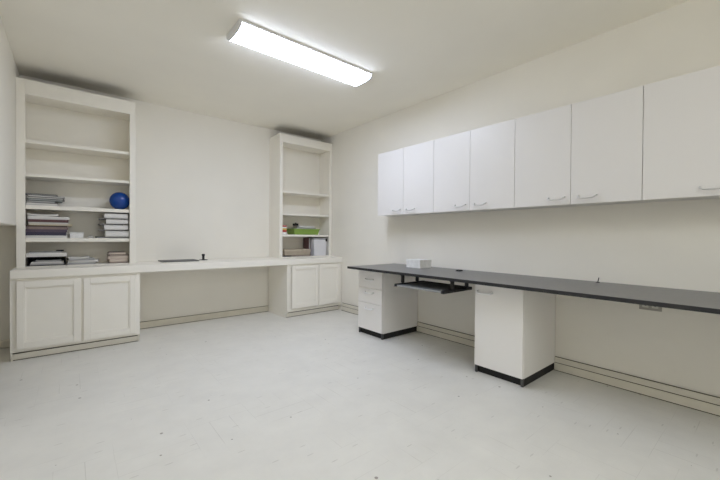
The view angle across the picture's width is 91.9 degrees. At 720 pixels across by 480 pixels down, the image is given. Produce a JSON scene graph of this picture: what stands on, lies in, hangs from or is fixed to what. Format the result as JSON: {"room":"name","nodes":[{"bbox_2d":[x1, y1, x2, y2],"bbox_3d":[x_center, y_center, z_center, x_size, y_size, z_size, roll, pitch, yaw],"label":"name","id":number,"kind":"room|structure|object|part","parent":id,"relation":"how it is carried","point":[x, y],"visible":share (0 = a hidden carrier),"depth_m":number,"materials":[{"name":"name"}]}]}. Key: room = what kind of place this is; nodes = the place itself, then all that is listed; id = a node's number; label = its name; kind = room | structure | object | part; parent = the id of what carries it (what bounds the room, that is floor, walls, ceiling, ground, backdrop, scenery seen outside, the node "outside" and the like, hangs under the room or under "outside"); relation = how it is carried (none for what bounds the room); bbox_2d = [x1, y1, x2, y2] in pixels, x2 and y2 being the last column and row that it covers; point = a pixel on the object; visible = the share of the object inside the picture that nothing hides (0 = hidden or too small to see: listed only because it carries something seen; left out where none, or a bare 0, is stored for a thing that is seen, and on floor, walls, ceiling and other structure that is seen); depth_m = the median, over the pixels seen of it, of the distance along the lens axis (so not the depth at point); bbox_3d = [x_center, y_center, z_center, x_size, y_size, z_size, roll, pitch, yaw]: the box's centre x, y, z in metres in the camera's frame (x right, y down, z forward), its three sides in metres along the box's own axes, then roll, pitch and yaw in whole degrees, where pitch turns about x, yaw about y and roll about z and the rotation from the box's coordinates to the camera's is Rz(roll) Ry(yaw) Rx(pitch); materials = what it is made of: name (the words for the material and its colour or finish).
{"room":"office","nodes":[
{"label":"office","id":0,"kind":"room"},
{"bbox_2d":[0,16,18,225],"bbox_3d":[-1.617,-0.228,0.504,1.136,2.440,5.900,0,1,-40],"label":"wall","id":1,"kind":"structure","parent":0,"point":[9,72],"depth_m":2.53,"materials":[{"name":"paint"}]},
{"bbox_2d":[0,75,320,347],"bbox_3d":[-2.335,-0.266,3.806,4.450,2.440,0.100,0,1,-40],"label":"wall","id":2,"kind":"structure","parent":0,"point":[202,181],"depth_m":4.07,"materials":[{"name":"paint"}]},
{"bbox_2d":[0,339,9,347],"bbox_3d":[-3.515,0.918,2.770,1.110,0.068,0.016,0,1,-40],"label":"baseboard","id":3,"kind":"structure","parent":2,"relation":"attached to","point":[3,343],"depth_m":3.08,"materials":[{"name":"paint"}]},
{"bbox_2d":[140,306,267,328],"bbox_3d":[-1.820,0.916,4.177,1.535,0.068,0.016,0,1,-40],"label":"baseboard","id":4,"kind":"structure","parent":2,"relation":"attached to","point":[148,324],"depth_m":4.11,"materials":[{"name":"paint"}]},
{"bbox_2d":[0,0,689,139],"bbox_3d":[-0.371,-1.499,1.518,4.550,0.100,6.100,0,1,-40],"label":"ceiling","id":5,"kind":"structure","parent":0,"point":[178,54],"depth_m":2.62,"materials":[{"name":"paint"}]},
{"bbox_2d":[227,18,372,86],"bbox_3d":[-0.421,-1.434,2.760,1.170,0.055,0.258,0,1,-40],"label":"fluorescent ceiling light","id":6,"kind":"object","parent":5,"relation":"attached to","point":[245,33],"visible":1,"depth_m":2.64,"materials":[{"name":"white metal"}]},
{"bbox_2d":[0,309,719,479],"bbox_3d":[-0.390,1.041,1.543,4.550,0.100,6.100,0,1,-40],"label":"floor","id":7,"kind":"structure","parent":0,"point":[267,395],"depth_m":1.95,"materials":[{"name":"concrete"}]},
{"bbox_2d":[10,273,139,360],"bbox_3d":[-2.562,0.632,3.187,0.866,0.654,0.545,0,1,-40],"label":"base cabinet","id":8,"kind":"object","parent":7,"relation":"on","point":[50,315],"visible":0.99,"depth_m":2.95,"materials":[{"name":"beige paint"}]},
{"bbox_3d":[-2.546,0.596,2.858,0.392,0.536,0.019,0,1,-40],"label":"door","id":9,"kind":"part","parent":8,"relation":"part of","materials":[{"name":"beige paint"}]},
{"bbox_3d":[-2.550,0.593,2.862,0.286,0.415,0.006,0,1,-40],"label":"door panel","id":10,"kind":"part","parent":8,"relation":"part of","materials":[{"name":"beige paint"}]},
{"bbox_3d":[-2.234,0.596,3.117,0.380,0.536,0.019,0,1,-40],"label":"door","id":11,"kind":"part","parent":8,"relation":"part of","materials":[{"name":"beige paint"}]},
{"bbox_3d":[-2.237,0.593,3.121,0.274,0.415,0.006,0,1,-40],"label":"door panel","id":12,"kind":"part","parent":8,"relation":"part of","materials":[{"name":"beige paint"}]},
{"bbox_2d":[9,256,342,278],"bbox_3d":[-1.658,0.268,3.945,3.227,0.070,0.564,0,1,-40],"label":"countertop","id":13,"kind":"structure","parent":8,"relation":"on","point":[141,266],"depth_m":3.39,"materials":[{"name":"beige paint"}]},
{"bbox_2d":[16,77,135,267],"bbox_3d":[-2.640,-0.565,3.288,0.845,1.593,0.299,0,1,-40],"label":"bookcase","id":14,"kind":"object","parent":13,"relation":"on","point":[78,146],"visible":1,"depth_m":3.32,"materials":[{"name":"beige paint"}]},
{"bbox_2d":[26,202,57,205],"bbox_3d":[-2.839,-0.313,3.114,0.210,0.022,0.200,0,1,-41],"label":"magazine","id":15,"kind":"object","parent":14,"relation":"on","point":[27,203],"visible":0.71,"depth_m":3.04,"materials":[{"name":"white paper"}]},
{"bbox_2d":[27,200,57,203],"bbox_3d":[-2.839,-0.334,3.114,0.190,0.020,0.200,0,1,-37],"label":"magazine","id":16,"kind":"object","parent":15,"relation":"on","point":[31,201],"visible":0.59,"depth_m":3.04,"materials":[{"name":"grey paper"}]},
{"bbox_2d":[28,198,62,202],"bbox_3d":[-2.824,-0.352,3.126,0.230,0.014,0.200,0,1,-43],"label":"magazine","id":17,"kind":"object","parent":16,"relation":"on","point":[57,201],"visible":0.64,"depth_m":3.06,"materials":[{"name":"grey paper"}]},
{"bbox_2d":[26,196,64,201],"bbox_3d":[-2.820,-0.367,3.129,0.240,0.015,0.200,0,1,-37],"label":"magazine","id":18,"kind":"object","parent":17,"relation":"on","point":[26,196],"visible":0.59,"depth_m":3.05,"materials":[{"name":"white paper"}]},
{"bbox_2d":[28,195,64,198],"bbox_3d":[-2.820,-0.383,3.129,0.245,0.014,0.200,0,1,-44],"label":"magazine","id":19,"kind":"object","parent":18,"relation":"on","point":[28,195],"visible":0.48,"depth_m":3.06,"materials":[{"name":"white paper"}]},
{"bbox_2d":[25,193,56,195],"bbox_3d":[-2.839,-0.397,3.113,0.205,0.012,0.200,0,1,-38],"label":"magazine","id":20,"kind":"object","parent":19,"relation":"on","point":[27,194],"visible":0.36,"depth_m":3.04,"materials":[{"name":"grey paper"}]},
{"bbox_2d":[27,256,65,265],"bbox_3d":[-2.824,0.184,3.147,0.255,0.078,0.240,0,1,-40],"label":"document tray","id":21,"kind":"object","parent":14,"relation":"on","point":[29,259],"visible":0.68,"depth_m":3.13,"materials":[{"name":"black plastic"}]},
{"bbox_2d":[26,252,66,256],"bbox_3d":[-2.814,0.130,3.135,0.268,0.030,0.225,0,1,-40],"label":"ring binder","id":22,"kind":"object","parent":21,"relation":"on","point":[62,253],"visible":0.95,"depth_m":3.04,"materials":[{"name":"white plastic"}]},
{"bbox_2d":[29,251,61,252],"bbox_3d":[-2.833,0.108,3.139,0.215,0.012,0.190,0,1,-43],"label":"paper stack","id":23,"kind":"object","parent":22,"relation":"on","point":[29,251],"visible":0.97,"depth_m":3.10,"materials":[{"name":"white paper"}]},
{"bbox_2d":[30,262,63,264],"bbox_3d":[-2.818,0.210,3.140,0.225,0.014,0.200,0,1,-41],"label":"paper stack","id":24,"kind":"object","parent":21,"relation":"in","point":[63,262],"visible":0.61,"depth_m":3.06,"materials":[{"name":"white paper"}]},
{"bbox_2d":[31,260,63,263],"bbox_3d":[-2.815,0.196,3.143,0.210,0.012,0.200,0,1,-39],"label":"paper stack","id":25,"kind":"object","parent":24,"relation":"on","point":[61,261],"visible":0.67,"depth_m":3.08,"materials":[{"name":"white paper"}]},
{"bbox_2d":[35,259,60,261],"bbox_3d":[-2.811,0.182,3.145,0.170,0.014,0.200,0,1,-41],"label":"paper stack","id":26,"kind":"object","parent":25,"relation":"on","point":[36,260],"visible":1,"depth_m":3.08,"materials":[{"name":"white paper"}]},
{"bbox_2d":[26,235,67,237],"bbox_3d":[-2.818,-0.030,3.143,0.275,0.020,0.215,0,1,-40],"label":"book","id":27,"kind":"object","parent":14,"relation":"on","point":[27,236],"visible":0.91,"depth_m":3.06,"materials":[{"name":"white paper"}]},
{"bbox_2d":[26,232,65,235],"bbox_3d":[-2.825,-0.056,3.136,0.268,0.030,0.215,0,1,-41],"label":"book","id":28,"kind":"object","parent":27,"relation":"on","point":[27,233],"visible":0.91,"depth_m":3.06,"materials":[{"name":"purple paper"}]},
{"bbox_2d":[26,229,67,231],"bbox_3d":[-2.819,-0.083,3.141,0.278,0.024,0.215,0,1,-38],"label":"book","id":29,"kind":"object","parent":28,"relation":"on","point":[27,230],"visible":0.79,"depth_m":3.05,"materials":[{"name":"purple paper"}]},
{"bbox_2d":[27,227,67,229],"bbox_3d":[-2.816,-0.106,3.143,0.272,0.020,0.215,0,1,-41],"label":"book","id":30,"kind":"object","parent":29,"relation":"on","point":[61,228],"visible":0.88,"depth_m":3.07,"materials":[{"name":"white paper"}]},
{"bbox_2d":[26,225,67,226],"bbox_3d":[-2.817,-0.123,3.142,0.270,0.012,0.215,0,1,-39],"label":"book","id":31,"kind":"object","parent":30,"relation":"on","point":[26,225],"visible":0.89,"depth_m":3.04,"materials":[{"name":"white paper"}]},
{"bbox_2d":[29,224,71,225],"bbox_3d":[-2.801,-0.136,3.155,0.290,0.012,0.215,0,1,-42],"label":"book","id":32,"kind":"object","parent":31,"relation":"on","point":[29,224],"visible":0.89,"depth_m":3.09,"materials":[{"name":"white paper"}]},
{"bbox_2d":[28,222,68,223],"bbox_3d":[-2.809,-0.149,3.148,0.270,0.014,0.215,0,1,-41],"label":"book","id":33,"kind":"object","parent":32,"relation":"on","point":[29,222],"visible":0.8,"depth_m":3.05,"materials":[{"name":"white paper"}]},
{"bbox_2d":[28,219,68,222],"bbox_3d":[-2.809,-0.169,3.148,0.265,0.024,0.215,0,1,-39],"label":"book","id":34,"kind":"object","parent":33,"relation":"on","point":[29,220],"visible":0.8,"depth_m":3.06,"materials":[{"name":"white paper"}]},
{"bbox_2d":[27,216,68,219],"bbox_3d":[-2.810,-0.195,3.146,0.275,0.026,0.205,0,1,-41],"label":"paper stack","id":35,"kind":"object","parent":34,"relation":"on","point":[28,217],"visible":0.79,"depth_m":3.07,"materials":[{"name":"white paper"}]},
{"bbox_2d":[27,213,59,216],"bbox_3d":[-2.835,-0.220,3.125,0.200,0.022,0.200,0,1,-37],"label":"paper stack","id":36,"kind":"object","parent":35,"relation":"on","point":[29,214],"visible":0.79,"depth_m":3.05,"materials":[{"name":"white paper"}]},
{"bbox_2d":[70,232,83,237],"bbox_3d":[-2.688,-0.046,3.302,0.102,0.052,0.154,0,1,-40],"label":"storage box","id":37,"kind":"object","parent":14,"relation":"on","point":[72,234],"visible":1,"depth_m":3.24,"materials":[{"name":"white cardboard"}]},
{"bbox_3d":[-2.644,-0.285,3.293,0.800,0.033,0.268,0,1,-40],"label":"shelf","id":38,"kind":"part","parent":14,"relation":"part of","materials":[{"name":"beige paint"}]},
{"bbox_3d":[-2.642,-0.564,3.291,0.800,0.040,0.268,0,1,-40],"label":"shelf","id":39,"kind":"part","parent":14,"relation":"part of","materials":[{"name":"beige paint"}]},
{"bbox_3d":[-2.647,-0.002,3.296,0.800,0.034,0.268,0,1,-40],"label":"shelf","id":40,"kind":"part","parent":14,"relation":"part of","materials":[{"name":"beige paint"}]},
{"bbox_3d":[-2.640,-0.848,3.288,0.800,0.038,0.268,0,1,-40],"label":"shelf","id":41,"kind":"part","parent":14,"relation":"part of","materials":[{"name":"beige paint"}]},
{"bbox_3d":[-2.637,-1.256,3.284,0.801,0.022,0.270,0,1,-40],"label":"head panel","id":42,"kind":"part","parent":14,"relation":"part of","materials":[{"name":"beige paint"}]},
{"bbox_3d":[-2.648,0.228,3.298,0.801,0.007,0.270,0,1,-40],"label":"shelf","id":43,"kind":"part","parent":14,"relation":"part of","materials":[{"name":"beige paint"}]},
{"bbox_2d":[67,262,94,264],"bbox_3d":[-2.639,0.214,3.295,0.200,0.018,0.190,0,1,-41],"label":"paper stack","id":44,"kind":"object","parent":14,"relation":"on","point":[68,263],"visible":0.7,"depth_m":3.22,"materials":[{"name":"white paper"}]},
{"bbox_2d":[68,259,98,261],"bbox_3d":[-2.623,0.196,3.308,0.220,0.018,0.190,0,1,-35],"label":"paper stack","id":45,"kind":"object","parent":44,"relation":"on","point":[95,260],"visible":0.77,"depth_m":3.24,"materials":[{"name":"white paper"}]},
{"bbox_2d":[67,257,94,260],"bbox_3d":[-2.642,0.178,3.292,0.190,0.019,0.185,1,1,45],"label":"paper stack","id":46,"kind":"object","parent":45,"relation":"on","point":[89,258],"visible":0.74,"depth_m":3.25,"materials":[{"name":"white paper"}]},
{"bbox_2d":[68,256,89,258],"bbox_3d":[-2.650,0.163,3.285,0.150,0.018,0.190,0,1,-37],"label":"paper stack","id":47,"kind":"object","parent":46,"relation":"on","point":[69,257],"visible":1,"depth_m":3.23,"materials":[{"name":"white paper"}]},
{"bbox_2d":[95,236,125,237],"bbox_3d":[-2.457,-0.027,3.429,0.230,0.014,0.190,0,1,-41],"label":"notebook","id":48,"kind":"object","parent":14,"relation":"on","point":[95,236],"visible":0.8,"depth_m":3.38,"materials":[{"name":"grey paper"}]},
{"bbox_2d":[105,231,128,236],"bbox_3d":[-2.414,-0.061,3.452,0.185,0.052,0.200,0,1,-38],"label":"paper stack","id":49,"kind":"object","parent":48,"relation":"on","point":[107,233],"visible":1,"depth_m":3.37,"materials":[{"name":"white paper"}]},
{"bbox_3d":[-2.457,-0.094,3.428,0.200,0.013,0.190,0,1,-38],"label":"notebook","id":50,"kind":"object","parent":49,"relation":"on","visible":0},
{"bbox_2d":[102,225,127,229],"bbox_3d":[-2.423,-0.123,3.443,0.190,0.043,0.200,0,1,-41],"label":"paper stack","id":51,"kind":"object","parent":50,"relation":"on","point":[104,227],"visible":1,"depth_m":3.37,"materials":[{"name":"white paper"}]},
{"bbox_3d":[-2.456,-0.151,3.428,0.185,0.012,0.190,0,1,-41],"label":"notebook","id":52,"kind":"object","parent":51,"relation":"on","visible":0},
{"bbox_2d":[105,219,127,224],"bbox_3d":[-2.413,-0.178,3.451,0.175,0.040,0.200,0,1,-38],"label":"paper stack","id":53,"kind":"object","parent":52,"relation":"on","point":[107,221],"visible":0.84,"depth_m":3.37,"materials":[{"name":"white paper"}]},
{"bbox_2d":[99,218,121,219],"bbox_3d":[-2.456,-0.205,3.427,0.185,0.012,0.190,0,1,-38],"label":"notebook","id":54,"kind":"object","parent":53,"relation":"on","point":[99,218],"visible":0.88,"depth_m":3.36,"materials":[{"name":"grey paper"}]},
{"bbox_2d":[103,213,127,218],"bbox_3d":[-2.422,-0.232,3.442,0.185,0.042,0.200,0,1,-41],"label":"paper stack","id":55,"kind":"object","parent":54,"relation":"on","point":[120,216],"visible":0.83,"depth_m":3.37,"materials":[{"name":"white paper"}]},
{"bbox_2d":[109,192,128,208],"bbox_3d":[-2.389,-0.388,3.462,0.174,0.174,0.176,0,1,-40],"label":"ball","id":56,"kind":"object","parent":14,"relation":"on","point":[118,200],"visible":0.84,"depth_m":3.40,"materials":[{"name":"blue rubber"}]},
{"bbox_3d":[-2.326,-0.564,3.553,0.022,1.591,0.270,0,1,-40],"label":"panel","id":57,"kind":"part","parent":14,"relation":"part of","materials":[{"name":"beige paint"}]},
{"bbox_3d":[-2.413,0.218,3.470,0.150,0.010,0.200,0,1,-40],"label":"book","id":58,"kind":"object","parent":14,"relation":"on","visible":0},
{"bbox_2d":[107,259,127,261],"bbox_3d":[-2.417,0.198,3.466,0.150,0.030,0.200,0,1,-42],"label":"book","id":59,"kind":"object","parent":58,"relation":"on","point":[108,260],"visible":0.77,"depth_m":3.40,"materials":[{"name":"beige paper"}]},
{"bbox_2d":[107,255,128,258],"bbox_3d":[-2.413,0.168,3.469,0.170,0.028,0.200,0,1,-37],"label":"book","id":60,"kind":"object","parent":59,"relation":"on","point":[108,257],"visible":0.8,"depth_m":3.39,"materials":[{"name":"beige paper"}]},
{"bbox_2d":[107,254,128,255],"bbox_3d":[-2.413,0.147,3.469,0.160,0.012,0.200,0,1,-41],"label":"book","id":61,"kind":"object","parent":60,"relation":"on","point":[107,254],"visible":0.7,"depth_m":3.41,"materials":[{"name":"beige paper"}]},
{"bbox_2d":[108,251,125,254],"bbox_3d":[-2.420,0.129,3.463,0.140,0.022,0.200,0,1,-38],"label":"book","id":62,"kind":"object","parent":61,"relation":"on","point":[116,252],"visible":1,"depth_m":3.39,"materials":[{"name":"beige paper"}]},
{"bbox_2d":[158,259,198,262],"bbox_3d":[-1.981,0.226,3.803,0.360,0.012,0.230,0,1,-40],"label":"laptop","id":63,"kind":"object","parent":13,"relation":"on","point":[177,260],"visible":0.95,"depth_m":3.74,"materials":[{"name":"grey plastic"}]},
{"bbox_2d":[269,133,331,257],"bbox_3d":[-0.807,-0.568,4.809,0.811,1.597,0.299,0,1,-40],"label":"bookcase","id":64,"kind":"object","parent":13,"relation":"on","point":[300,170],"visible":0.88,"depth_m":4.88,"materials":[{"name":"beige paint"}]},
{"bbox_3d":[-1.113,-0.567,4.560,0.022,1.595,0.270,0,1,-40],"label":"panel","id":65,"kind":"part","parent":64,"relation":"part of","materials":[{"name":"beige paint"}]},
{"bbox_2d":[287,229,319,234],"bbox_3d":[-0.790,-0.113,4.825,0.414,0.078,0.244,0,1,-40],"label":"plastic tray","id":66,"kind":"object","parent":64,"relation":"on","point":[289,231],"visible":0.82,"depth_m":4.73,"materials":[{"name":"green plastic"}]},
{"bbox_3d":[-0.798,-0.107,4.819,0.300,0.060,0.165,0,1,-40],"label":"paper stack","id":67,"kind":"object","parent":66,"relation":"in","visible":0},
{"bbox_3d":[-0.794,-0.147,4.822,0.290,0.018,0.165,0,1,-41],"label":"paper stack","id":68,"kind":"object","parent":67,"relation":"on","visible":0},
{"bbox_3d":[-0.782,-0.164,4.831,0.290,0.014,0.165,0,1,-37],"label":"paper stack","id":69,"kind":"object","parent":68,"relation":"on","visible":0},
{"bbox_2d":[293,226,313,227],"bbox_3d":[-0.786,-0.184,4.828,0.230,0.024,0.165,0,1,-43],"label":"paper stack","id":70,"kind":"object","parent":69,"relation":"on","point":[293,226],"visible":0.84,"depth_m":4.77,"materials":[{"name":"white paper"}]},
{"bbox_3d":[-0.804,-1.281,4.805,0.767,0.022,0.270,0,1,-40],"label":"head panel","id":71,"kind":"part","parent":64,"relation":"part of","materials":[{"name":"beige paint"}]},
{"bbox_3d":[-0.814,-0.059,4.817,0.766,0.027,0.268,0,1,-40],"label":"shelf","id":72,"kind":"part","parent":64,"relation":"part of","materials":[{"name":"beige paint"}]},
{"bbox_3d":[-0.812,-0.339,4.815,0.766,0.028,0.268,0,1,-40],"label":"shelf","id":73,"kind":"part","parent":64,"relation":"part of","materials":[{"name":"beige paint"}]},
{"bbox_3d":[-0.809,-0.630,4.812,0.766,0.031,0.268,0,1,-40],"label":"shelf","id":74,"kind":"part","parent":64,"relation":"part of","materials":[{"name":"beige paint"}]},
{"bbox_2d":[303,238,310,255],"bbox_3d":[-0.749,0.092,4.915,0.030,0.250,0.150,0,1,-40],"label":"book","id":75,"kind":"object","parent":64,"relation":"on","point":[306,241],"visible":0.66,"depth_m":4.87,"materials":[{"name":"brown paper"}]},
{"bbox_2d":[311,238,326,255],"bbox_3d":[-0.622,0.095,4.974,0.223,0.246,0.227,0,1,-40],"label":"storage bin","id":76,"kind":"object","parent":64,"relation":"on","point":[318,245],"visible":0.91,"depth_m":4.89,"materials":[{"name":"white plastic"}]},
{"bbox_3d":[-0.623,-0.018,4.976,0.223,0.020,0.221,0,1,-40],"label":"lid","id":77,"kind":"part","parent":76,"relation":"part of","materials":[{"name":"grey plastic"}]},
{"bbox_3d":[-0.506,-0.567,5.064,0.022,1.595,0.270,0,1,-40],"label":"panel","id":78,"kind":"part","parent":64,"relation":"part of","materials":[{"name":"beige paint"}]},
{"bbox_3d":[-0.858,0.210,4.774,0.300,0.015,0.200,0,1,-40],"label":"book","id":79,"kind":"object","parent":64,"relation":"in","visible":0},
{"bbox_2d":[282,249,310,255],"bbox_3d":[-0.896,0.162,4.750,0.396,0.080,0.207,0,1,-40],"label":"cardboard box","id":80,"kind":"object","parent":79,"relation":"on","point":[285,252],"visible":0.81,"depth_m":4.66,"materials":[{"name":"beige cardboard"}]},
{"bbox_3d":[-0.896,0.141,4.750,0.396,0.038,0.207,0,1,-40],"label":"lid","id":81,"kind":"part","parent":80,"relation":"part of","materials":[{"name":"beige cardboard"}]},
{"bbox_2d":[268,262,341,317],"bbox_3d":[-0.732,0.630,4.707,0.826,0.654,0.545,0,1,-40],"label":"base cabinet","id":82,"kind":"object","parent":7,"relation":"on","point":[301,289],"visible":1,"depth_m":4.47,"materials":[{"name":"beige paint"}]},
{"bbox_3d":[-1.055,0.917,4.459,0.012,0.080,0.520,0,1,-40],"label":"panel","id":83,"kind":"part","parent":82,"relation":"part of","materials":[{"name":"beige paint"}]},
{"bbox_3d":[-0.690,0.583,4.399,0.383,0.531,0.019,0,1,-40],"label":"door","id":84,"kind":"part","parent":82,"relation":"part of","materials":[{"name":"beige paint"}]},
{"bbox_3d":[-0.693,0.580,4.404,0.277,0.410,0.006,0,1,-40],"label":"door panel","id":85,"kind":"part","parent":82,"relation":"part of","materials":[{"name":"beige paint"}]},
{"bbox_3d":[-0.576,0.596,4.519,0.826,0.579,0.018,0,1,-40],"label":"frame","id":86,"kind":"part","parent":82,"relation":"part of","materials":[{"name":"beige paint"}]},
{"bbox_3d":[-0.405,0.583,4.636,0.338,0.531,0.019,0,1,-40],"label":"door","id":87,"kind":"part","parent":82,"relation":"part of","materials":[{"name":"beige paint"}]},
{"bbox_3d":[-0.408,0.580,4.640,0.232,0.410,0.006,0,1,-40],"label":"door panel","id":88,"kind":"part","parent":82,"relation":"part of","materials":[{"name":"beige paint"}]},
{"bbox_2d":[358,270,417,339],"bbox_3d":[0.288,0.634,3.689,0.557,0.681,0.365,0,1,-40],"label":"drawer pedestal","id":89,"kind":"object","parent":7,"relation":"on","point":[385,310],"visible":0.94,"depth_m":3.53,"materials":[{"name":"white laminate"}]},
{"bbox_3d":[0.103,0.779,3.537,0.018,0.272,0.361,0,1,-40],"label":"drawer","id":90,"kind":"part","parent":89,"relation":"part of","materials":[{"name":"white plastic"}]},
{"bbox_3d":[0.105,0.567,3.535,0.018,0.148,0.361,0,1,-40],"label":"drawer","id":91,"kind":"part","parent":89,"relation":"part of","materials":[{"name":"white plastic"}]},
{"bbox_3d":[0.106,0.397,3.533,0.018,0.181,0.361,0,1,-40],"label":"drawer","id":92,"kind":"part","parent":89,"relation":"part of","materials":[{"name":"white plastic"}]},
{"bbox_2d":[347,263,719,313],"bbox_3d":[1.217,0.301,2.476,0.681,0.022,3.400,0,1,-40],"label":"countertop","id":93,"kind":"structure","parent":89,"relation":"on","point":[682,299],"depth_m":2.16,"materials":[{"name":"grey laminate"}]},
{"bbox_2d":[406,259,430,267],"bbox_3d":[0.590,0.235,3.500,0.175,0.081,0.182,0,1,-40],"label":"cardboard box","id":94,"kind":"object","parent":93,"relation":"on","point":[412,263],"visible":0.96,"depth_m":3.44,"materials":[{"name":"white cardboard"}]},
{"bbox_3d":[0.591,0.206,3.499,0.175,0.023,0.182,0,1,-40],"label":"lid","id":95,"kind":"part","parent":94,"relation":"part of","materials":[{"name":"white cardboard"}]},
{"bbox_2d":[394,275,471,293],"bbox_3d":[0.609,0.353,2.903,0.385,0.096,0.538,0,1,-40],"label":"keyboard tray","id":96,"kind":"object","parent":93,"relation":"hanging from","point":[443,288],"visible":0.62,"depth_m":2.87,"materials":[{"name":"black plastic"}]},
{"bbox_3d":[0.448,0.386,3.094,0.380,0.024,0.028,0,1,-40],"label":"rail","id":97,"kind":"part","parent":96,"relation":"part of","materials":[{"name":"black metal"}]},
{"bbox_3d":[0.702,0.344,2.646,0.044,0.071,0.024,0,1,-40],"label":"hanger post","id":98,"kind":"part","parent":96,"relation":"part of","materials":[{"name":"black metal"}]},
{"bbox_3d":[0.759,0.392,2.719,0.380,0.024,0.028,0,1,-40],"label":"rail","id":99,"kind":"part","parent":96,"relation":"part of","materials":[{"name":"black metal"}]},
{"bbox_2d":[474,284,555,386],"bbox_3d":[1.167,0.651,2.631,0.557,0.681,0.365,0,1,-40],"label":"pedestal","id":100,"kind":"object","parent":7,"relation":"on","point":[515,328],"visible":0.9,"depth_m":2.46,"materials":[{"name":"white laminate"}]},
{"bbox_3d":[0.904,0.385,2.538,0.034,0.025,0.132,0,1,-40],"label":"handle","id":101,"kind":"part","parent":100,"relation":"part of","materials":[{"name":"white plastic"}]},
{"bbox_3d":[0.983,0.629,2.478,0.018,0.611,0.361,0,1,-40],"label":"door","id":102,"kind":"part","parent":100,"relation":"part of","materials":[{"name":"white plastic"}]},
{"bbox_3d":[1.098,0.966,2.355,0.020,0.056,0.018,0,1,-40],"label":"corner trim","id":103,"kind":"part","parent":100,"relation":"part of","materials":[{"name":"grey"}]},
{"bbox_2d":[321,0,719,396],"bbox_3d":[1.331,-0.230,2.952,0.100,2.440,6.100,0,1,-40],"label":"wall","id":104,"kind":"structure","parent":0,"point":[670,244],"depth_m":2.56,"materials":[{"name":"paint"}]},
{"bbox_2d":[378,140,447,216],"bbox_3d":[0.523,-0.603,3.628,0.278,0.682,0.771,0,1,-40],"label":"upper cabinet","id":105,"kind":"object","parent":104,"relation":"attached to","point":[405,175],"visible":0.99,"depth_m":3.53,"materials":[{"name":"white laminate"}]},
{"bbox_3d":[0.327,-0.605,3.716,0.018,0.682,0.383,0,1,-40],"label":"door","id":106,"kind":"part","parent":105,"relation":"part of","materials":[{"name":"white laminate"}]},
{"bbox_3d":[0.574,-0.600,3.419,0.018,0.682,0.384,0,1,-40],"label":"door","id":107,"kind":"part","parent":105,"relation":"part of","materials":[{"name":"white laminate"}]},
{"bbox_2d":[433,119,522,213],"bbox_3d":[1.018,-0.593,3.033,0.278,0.682,0.773,0,1,-40],"label":"upper cabinet","id":108,"kind":"object","parent":104,"relation":"attached to","point":[474,170],"visible":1,"depth_m":2.92,"materials":[{"name":"white laminate"}]},
{"bbox_3d":[0.821,-0.595,3.122,0.018,0.682,0.383,0,1,-40],"label":"door","id":109,"kind":"part","parent":108,"relation":"part of","materials":[{"name":"white laminate"}]},
{"bbox_3d":[1.068,-0.591,2.824,0.018,0.682,0.387,0,1,-40],"label":"door","id":110,"kind":"part","parent":108,"relation":"part of","materials":[{"name":"white laminate"}]},
{"bbox_2d":[342,303,719,416],"bbox_3d":[1.459,0.941,2.706,0.020,0.096,5.330,0,1,-40],"label":"baseboard","id":111,"kind":"structure","parent":104,"relation":"attached to","point":[692,403],"depth_m":2.34,"materials":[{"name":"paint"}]},
{"bbox_2d":[514,86,649,208],"bbox_3d":[1.513,-0.583,2.435,0.278,0.682,0.776,0,1,-40],"label":"upper cabinet","id":112,"kind":"object","parent":104,"relation":"attached to","point":[589,152],"visible":1,"depth_m":2.31,"materials":[{"name":"white laminate"}]},
{"bbox_3d":[1.317,-0.586,2.524,0.018,0.682,0.388,0,1,-40],"label":"door","id":113,"kind":"part","parent":112,"relation":"part of","materials":[{"name":"white laminate"}]},
{"bbox_3d":[1.364,-0.288,2.428,0.038,0.029,0.116,0,1,-40],"label":"handle","id":114,"kind":"part","parent":112,"relation":"part of","materials":[{"name":"white metal"}]},
{"bbox_3d":[1.486,-0.285,2.282,0.038,0.029,0.116,0,1,-40],"label":"handle","id":115,"kind":"part","parent":112,"relation":"part of","materials":[{"name":"white metal"}]},
{"bbox_3d":[1.566,-0.581,2.225,0.018,0.682,0.384,0,1,-40],"label":"door","id":116,"kind":"part","parent":112,"relation":"part of","materials":[{"name":"white laminate"}]},
{"bbox_2d":[639,304,661,311],"bbox_3d":[1.859,0.416,2.229,0.013,0.070,0.114,0,1,-40],"label":"power outlet","id":117,"kind":"object","parent":104,"relation":"attached to","point":[645,307],"visible":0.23,"depth_m":2.23,"materials":[{"name":"grey plastic"}]},
{"bbox_2d":[642,65,719,201],"bbox_3d":[2.010,-0.574,1.838,0.278,0.682,0.774,0,1,-40],"label":"upper cabinet","id":118,"kind":"object","parent":104,"relation":"attached to","point":[681,122],"visible":1,"depth_m":1.94,"materials":[{"name":"white laminate"}]},
{"bbox_3d":[1.859,-0.278,1.832,0.038,0.029,0.116,0,1,-40],"label":"handle","id":119,"kind":"part","parent":118,"relation":"part of","materials":[{"name":"white metal"}]}
]}

